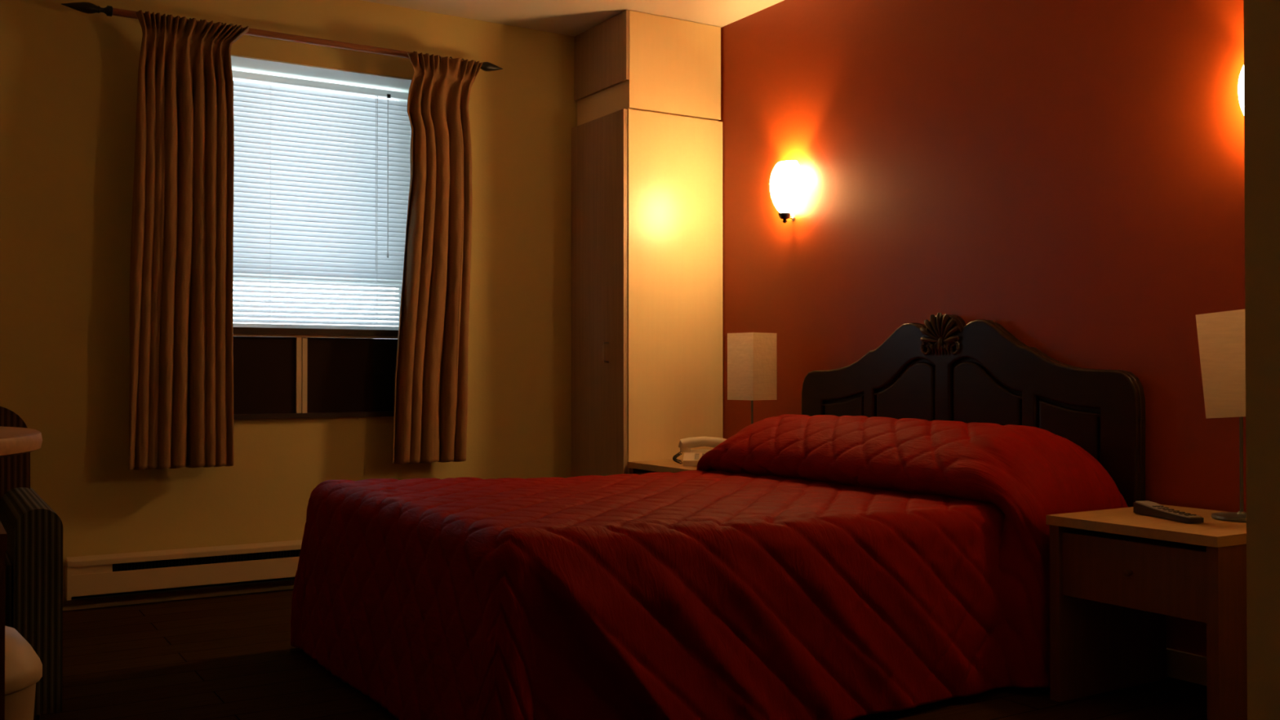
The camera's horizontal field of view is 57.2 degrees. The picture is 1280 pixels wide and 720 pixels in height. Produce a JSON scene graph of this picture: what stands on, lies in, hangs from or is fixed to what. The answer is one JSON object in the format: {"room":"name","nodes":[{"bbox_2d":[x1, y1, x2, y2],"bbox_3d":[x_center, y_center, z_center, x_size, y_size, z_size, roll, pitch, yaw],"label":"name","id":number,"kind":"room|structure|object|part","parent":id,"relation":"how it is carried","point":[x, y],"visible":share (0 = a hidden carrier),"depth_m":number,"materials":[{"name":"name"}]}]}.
{"room":"hotel room","nodes":[
{"label":"hotel room","id":0,"kind":"room"},
{"bbox_2d":[0,0,577,590],"bbox_3d":[-1.576,-0.293,4.865,4.000,2.445,0.300,0,-1,-31],"label":"wall","id":1,"kind":"structure","parent":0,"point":[68,77],"depth_m":4.64,"materials":[{"name":"beige paint"}]},
{"bbox_2d":[62,580,294,610],"bbox_3d":[-1.717,0.889,4.584,3.280,0.075,0.012,0,-1,-31],"label":"baseboard","id":2,"kind":"structure","parent":1,"relation":"attached to","point":[289,584],"depth_m":4.53,"materials":[{"name":"beige paint"}]},
{"bbox_2d":[65,539,302,600],"bbox_3d":[-1.233,0.808,4.834,2.035,0.153,0.063,0,-1,-31],"label":"baseboard heater","id":3,"kind":"object","parent":1,"relation":"attached to","point":[125,574],"visible":0.36,"depth_m":4.49,"materials":[{"name":"beige metal"}]},
{"bbox_3d":[-2.019,0.770,4.329,0.138,0.032,0.008,0,-1,-31],"label":"control panel","id":4,"kind":"part","parent":3,"relation":"part of","materials":[{"name":"beige metal"}]},
{"bbox_3d":[-1.232,0.882,4.833,2.033,0.005,0.046,0,-1,-31],"label":"plate","id":5,"kind":"part","parent":3,"relation":"part of","materials":[{"name":"black"}]},
{"bbox_3d":[-1.219,0.830,4.811,2.033,0.078,0.006,0,-1,-31],"label":"panel","id":6,"kind":"part","parent":3,"relation":"part of","materials":[{"name":"beige metal"}]},
{"bbox_3d":[-1.246,0.809,4.858,2.031,0.151,0.009,0,-1,-31],"label":"plate","id":7,"kind":"part","parent":3,"relation":"part of","materials":[{"name":"beige metal"}]},
{"bbox_2d":[112,549,300,571],"bbox_3d":[-1.163,0.777,4.865,1.883,0.046,0.005,0,-1,-31],"label":"grille","id":8,"kind":"object","parent":3,"relation":"attached to","point":[177,560],"depth_m":4.53,"materials":[{"name":"black"}]},
{"bbox_2d":[61,1,502,71],"bbox_3d":[-1.373,-1.279,4.752,1.753,0.056,0.121,0,-1,-31],"label":"curtain rod","id":9,"kind":"object","parent":1,"relation":"attached to","point":[85,7],"visible":0.51,"depth_m":4.69,"materials":[{"name":"brown wood"}]},
{"bbox_2d":[128,9,248,470],"bbox_3d":[-1.707,-0.450,4.449,0.424,1.717,0.131,0,-1,-31],"label":"curtain","id":10,"kind":"object","parent":9,"relation":"hanging from","point":[181,377],"visible":1,"depth_m":4.43,"materials":[{"name":"beige fabric"}]},
{"bbox_2d":[392,51,482,464],"bbox_3d":[-0.863,-0.435,4.963,0.384,1.737,0.130,0,-1,-31],"label":"curtain","id":11,"kind":"object","parent":9,"relation":"hanging from","point":[431,385],"visible":1,"depth_m":4.95,"materials":[{"name":"beige fabric"}]},
{"bbox_2d":[231,54,412,419],"bbox_3d":[-1.447,-0.487,4.933,1.098,1.450,0.322,0,-1,-31],"label":"window","id":12,"kind":"structure","parent":1,"relation":"attached to","point":[279,373],"depth_m":4.85,"materials":[{"name":"white"}]},
{"bbox_3d":[-1.611,0.061,4.688,0.468,0.310,0.018,0,-1,-31],"label":"panel","id":13,"kind":"part","parent":12,"relation":"part of","materials":[{"name":"black glass"}]},
{"bbox_3d":[-1.431,0.055,4.902,1.098,0.366,0.262,0,-1,-31],"label":"ledge frame","id":14,"kind":"part","parent":12,"relation":"part of","materials":[{"name":"black wood"}]},
{"bbox_3d":[-1.508,-0.652,5.035,1.058,1.107,0.057,0,-1,-31],"label":"frame","id":15,"kind":"part","parent":12,"relation":"part of","materials":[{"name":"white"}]},
{"bbox_3d":[-1.255,0.063,4.906,0.280,0.310,0.018,0,-1,-31],"label":"panel","id":16,"kind":"part","parent":12,"relation":"part of","materials":[{"name":"black glass"}]},
{"bbox_3d":[-1.051,0.064,5.038,0.206,0.310,0.015,0,-1,-31],"label":"panel","id":17,"kind":"part","parent":12,"relation":"part of","materials":[{"name":"black glass"}]},
{"bbox_2d":[231,70,411,330],"bbox_3d":[-1.461,-0.660,4.957,1.044,1.054,0.059,0,-1,-31],"label":"blind","id":18,"kind":"object","parent":1,"relation":"attached to","point":[322,179],"visible":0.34,"depth_m":5.01,"materials":[{"name":"white plastic"}]},
{"bbox_3d":[-1.463,-0.141,4.956,1.044,0.016,0.020,0,-1,-31],"label":"rail","id":19,"kind":"part","parent":18,"relation":"part of","materials":[{"name":"white"}]},
{"bbox_3d":[-1.150,-0.773,5.127,0.008,0.770,0.004,0,-1,-31],"label":"pull cord","id":20,"kind":"part","parent":18,"relation":"part of","materials":[{"name":"white plastic"}]},
{"bbox_2d":[361,0,784,36],"bbox_3d":[0.124,-1.594,2.096,4.000,0.100,6.820,0,-1,-31],"label":"ceiling","id":21,"kind":"structure","parent":0,"point":[566,17],"depth_m":5.08,"materials":[{"name":"beige paint"}]},
{"bbox_2d":[40,588,1207,719],"bbox_3d":[0.124,0.951,2.070,4.000,0.100,6.820,0,-1,-31],"label":"floor","id":22,"kind":"structure","parent":0,"point":[226,657],"depth_m":3.32,"materials":[{"name":"brown carpet"}]},
{"bbox_2d":[0,426,42,457],"bbox_3d":[-1.633,0.522,2.196,0.916,0.760,0.916,0,-1,-31],"label":"round table","id":23,"kind":"object","parent":22,"relation":"on","point":[14,441],"visible":1,"depth_m":2.26,"materials":[{"name":"orange wood"}]},
{"bbox_2d":[4,626,42,719],"bbox_3d":[-1.168,0.676,2.010,0.259,0.450,0.246,0,-1,-31],"label":"waste bin","id":24,"kind":"object","parent":22,"relation":"on","point":[23,665],"visible":0.91,"depth_m":2.00,"materials":[{"name":"beige plastic"}]},
{"bbox_2d":[0,406,62,719],"bbox_3d":[-1.906,0.518,2.972,0.733,0.785,0.758,0,-1,-31],"label":"armchair","id":25,"kind":"object","parent":22,"relation":"on","point":[33,590],"visible":0.63,"depth_m":2.82,"materials":[{"name":"brown fabric"}]},
{"bbox_3d":[-1.863,0.590,2.902,0.517,0.200,0.565,0,-1,-31],"label":"seat","id":26,"kind":"part","parent":25,"relation":"part of","materials":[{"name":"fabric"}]},
{"bbox_3d":[-2.045,0.396,3.231,0.645,0.535,0.174,0,-1,-31],"label":"backrest","id":27,"kind":"part","parent":25,"relation":"part of","materials":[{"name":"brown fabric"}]},
{"bbox_3d":[-1.478,0.879,2.850,0.044,0.060,0.044,0,-1,-31],"label":"leg","id":28,"kind":"part","parent":25,"relation":"part of","materials":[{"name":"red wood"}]},
{"bbox_2d":[571,108,723,476],"bbox_3d":[0.014,-0.071,5.371,0.548,2.012,0.485,0,-1,-31],"label":"wardrobe","id":29,"kind":"object","parent":22,"relation":"on","point":[647,360],"visible":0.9,"depth_m":5.18,"materials":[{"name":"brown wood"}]},
{"bbox_3d":[-0.185,-0.092,5.250,0.022,1.972,0.477,0,-1,-31],"label":"door","id":30,"kind":"part","parent":29,"relation":"part of","materials":[{"name":"brown laminate"}]},
{"bbox_3d":[-0.152,-0.034,5.145,0.031,0.092,0.009,0,-1,-31],"label":"door handle","id":31,"kind":"part","parent":29,"relation":"part of","materials":[{"name":"brown metal"}]},
{"bbox_2d":[573,9,720,125],"bbox_3d":[0.029,-1.293,5.396,0.497,0.428,0.479,0,-1,-31],"label":"upper cabinet","id":32,"kind":"object","parent":29,"relation":"on","point":[631,60],"visible":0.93,"depth_m":5.21,"materials":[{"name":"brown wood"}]},
{"bbox_3d":[-0.176,-1.358,5.271,0.016,0.299,0.474,0,-1,-31],"label":"door","id":33,"kind":"part","parent":32,"relation":"part of","materials":[{"name":"brown laminate"}]},
{"bbox_3d":[0.156,-1.299,5.203,0.482,0.420,0.018,0,-1,-31],"label":"panel","id":34,"kind":"part","parent":32,"relation":"part of","materials":[{"name":"brown wood"}]},
{"bbox_3d":[0.157,-0.073,5.187,0.496,2.012,0.022,0,-1,-31],"label":"panel","id":35,"kind":"part","parent":29,"relation":"part of","materials":[{"name":"brown wood"}]},
{"bbox_2d":[627,459,697,475],"bbox_3d":[0.282,0.683,4.953,0.492,0.495,0.490,0,-1,-31],"label":"nightstand","id":36,"kind":"object","parent":22,"relation":"on","point":[639,468],"visible":0.03,"depth_m":4.91,"materials":[{"name":"brown wood"}]},
{"bbox_3d":[0.160,0.698,5.143,0.461,0.470,0.030,0,-1,-31],"label":"panel","id":37,"kind":"part","parent":36,"relation":"part of","materials":[{"name":"brown wood"}]},
{"bbox_3d":[0.272,0.562,4.948,0.426,0.167,0.416,0,-1,-31],"label":"drawer","id":38,"kind":"part","parent":36,"relation":"part of","materials":[{"name":"brown wood"}]},
{"bbox_2d":[672,436,726,466],"bbox_3d":[0.258,0.378,4.887,0.244,0.112,0.195,0,-1,5],"label":"telephone","id":39,"kind":"object","parent":36,"relation":"on","point":[691,457],"visible":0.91,"depth_m":4.93,"materials":[{"name":"beige plastic"}]},
{"bbox_3d":[0.158,0.404,4.893,0.044,0.050,0.113,0,-1,5],"label":"coiled cord","id":40,"kind":"part","parent":39,"relation":"part of","materials":[{"name":"black plastic"}]},
{"bbox_2d":[727,332,777,424],"bbox_3d":[0.460,0.162,4.817,0.144,0.543,0.144,1,-1,-42],"label":"table lamp","id":41,"kind":"object","parent":36,"relation":"on","point":[752,357],"visible":0.79,"depth_m":4.77,"materials":[{"name":"white fabric"}]},
{"bbox_3d":[0.460,0.245,4.816,0.096,0.344,0.096,0,-1,3],"label":"stem","id":42,"kind":"part","parent":41,"relation":"part of","materials":[{"name":"grey metal"}]},
{"bbox_2d":[801,312,1145,506],"bbox_3d":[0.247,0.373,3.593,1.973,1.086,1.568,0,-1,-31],"label":"headboard","id":43,"kind":"object","parent":22,"relation":"on","point":[946,367],"visible":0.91,"depth_m":3.91,"materials":[{"name":"black wood"}]},
{"bbox_2d":[290,413,1128,719],"bbox_3d":[0.164,0.544,3.557,2.069,0.709,1.642,0,-1,-31],"label":"bedspread","id":44,"kind":"object","parent":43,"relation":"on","point":[820,566],"visible":0.98,"depth_m":2.97,"materials":[{"name":"red fabric"}]},
{"bbox_3d":[0.749,0.376,4.601,0.020,0.479,0.372,0,-1,-31],"label":"panel","id":45,"kind":"part","parent":43,"relation":"part of","materials":[{"name":"brown wood"}]},
{"bbox_3d":[0.936,0.310,4.295,0.020,0.604,0.381,0,-1,-31],"label":"panel","id":46,"kind":"part","parent":43,"relation":"part of","materials":[{"name":"brown wood"}]},
{"bbox_3d":[1.185,0.306,3.887,0.020,0.604,0.381,0,-1,-31],"label":"panel","id":47,"kind":"part","parent":43,"relation":"part of","materials":[{"name":"brown wood"}]},
{"bbox_3d":[1.373,0.365,3.580,0.020,0.479,0.372,0,-1,-31],"label":"panel","id":48,"kind":"part","parent":43,"relation":"part of","materials":[{"name":"brown wood"}]},
{"bbox_2d":[1045,504,1247,719],"bbox_3d":[1.429,0.664,3.077,0.492,0.495,0.490,0,-1,-31],"label":"nightstand","id":49,"kind":"object","parent":22,"relation":"on","point":[1117,575],"visible":0.94,"depth_m":3.01,"materials":[{"name":"brown wood"}]},
{"bbox_3d":[1.307,0.679,3.267,0.461,0.470,0.030,0,-1,-31],"label":"panel","id":50,"kind":"part","parent":49,"relation":"part of","materials":[{"name":"brown wood"}]},
{"bbox_3d":[1.228,0.535,2.956,0.021,0.018,0.018,0,-1,-31],"label":"knob","id":51,"kind":"part","parent":49,"relation":"part of","materials":[{"name":"brown wood"}]},
{"bbox_3d":[1.419,0.543,3.072,0.426,0.167,0.416,0,-1,-31],"label":"drawer","id":52,"kind":"part","parent":49,"relation":"part of","materials":[{"name":"brown wood"}]},
{"bbox_2d":[1133,500,1204,523],"bbox_3d":[1.388,0.398,3.089,0.052,0.031,0.230,0,-1,-11],"label":"remote control","id":53,"kind":"object","parent":49,"relation":"on","point":[1147,508],"visible":1,"depth_m":3.08,"materials":[{"name":"black plastic"}]},
{"bbox_2d":[1195,309,1246,522],"bbox_3d":[1.571,0.140,3.067,0.153,0.551,0.164,0,-1,-37],"label":"table lamp","id":54,"kind":"object","parent":49,"relation":"on","point":[1221,335],"visible":0.59,"depth_m":3.04,"materials":[{"name":"beige fabric"}]},
{"bbox_3d":[1.571,0.009,3.068,0.153,0.289,0.164,0,-1,-37],"label":"lamp shade","id":55,"kind":"part","parent":54,"relation":"part of","materials":[{"name":"fabric"}]},
{"bbox_3d":[1.570,0.227,3.067,0.096,0.344,0.096,0,-1,8],"label":"stem","id":56,"kind":"part","parent":54,"relation":"part of","materials":[{"name":"grey metal"}]},
{"bbox_3d":[1.543,0.675,2.881,0.461,0.470,0.030,0,-1,-31],"label":"panel","id":57,"kind":"part","parent":49,"relation":"part of","materials":[{"name":"brown wood"}]},
{"bbox_2d":[718,0,1246,657],"bbox_3d":[1.840,-0.312,3.014,0.100,2.445,6.420,0,-1,-31],"label":"wall","id":58,"kind":"structure","parent":0,"point":[1066,175],"depth_m":3.93,"materials":[{"name":"red paint"}]},
{"bbox_2d":[769,160,802,222],"bbox_3d":[0.597,-0.693,4.863,0.099,0.253,0.172,0,-1,-31],"label":"wall sconce","id":59,"kind":"object","parent":58,"relation":"attached to","point":[786,180],"visible":1,"depth_m":4.82,"materials":[{"name":"beige glass"}]},
{"bbox_2d":[1166,648,1206,685],"bbox_3d":[1.160,0.882,4.005,0.014,0.078,3.040,0,-1,-31],"label":"baseboard","id":60,"kind":"structure","parent":58,"relation":"attached to","point":[1185,666],"depth_m":3.34,"materials":[{"name":"beige paint"}]},
{"bbox_2d":[1237,64,1244,115],"bbox_3d":[1.664,-0.696,3.114,0.099,0.253,0.172,0,-1,-31],"label":"wall sconce","id":61,"kind":"object","parent":58,"relation":"attached to","point":[1241,81],"visible":0.1,"depth_m":3.15,"materials":[{"name":"beige glass"}]},
{"bbox_2d":[1243,0,1279,719],"bbox_3d":[1.592,-0.318,2.412,0.952,2.445,0.150,0,-1,-31],"label":"wall","id":62,"kind":"structure","parent":0,"point":[1261,18],"depth_m":2.19,"materials":[{"name":"beige paint"}]}
]}

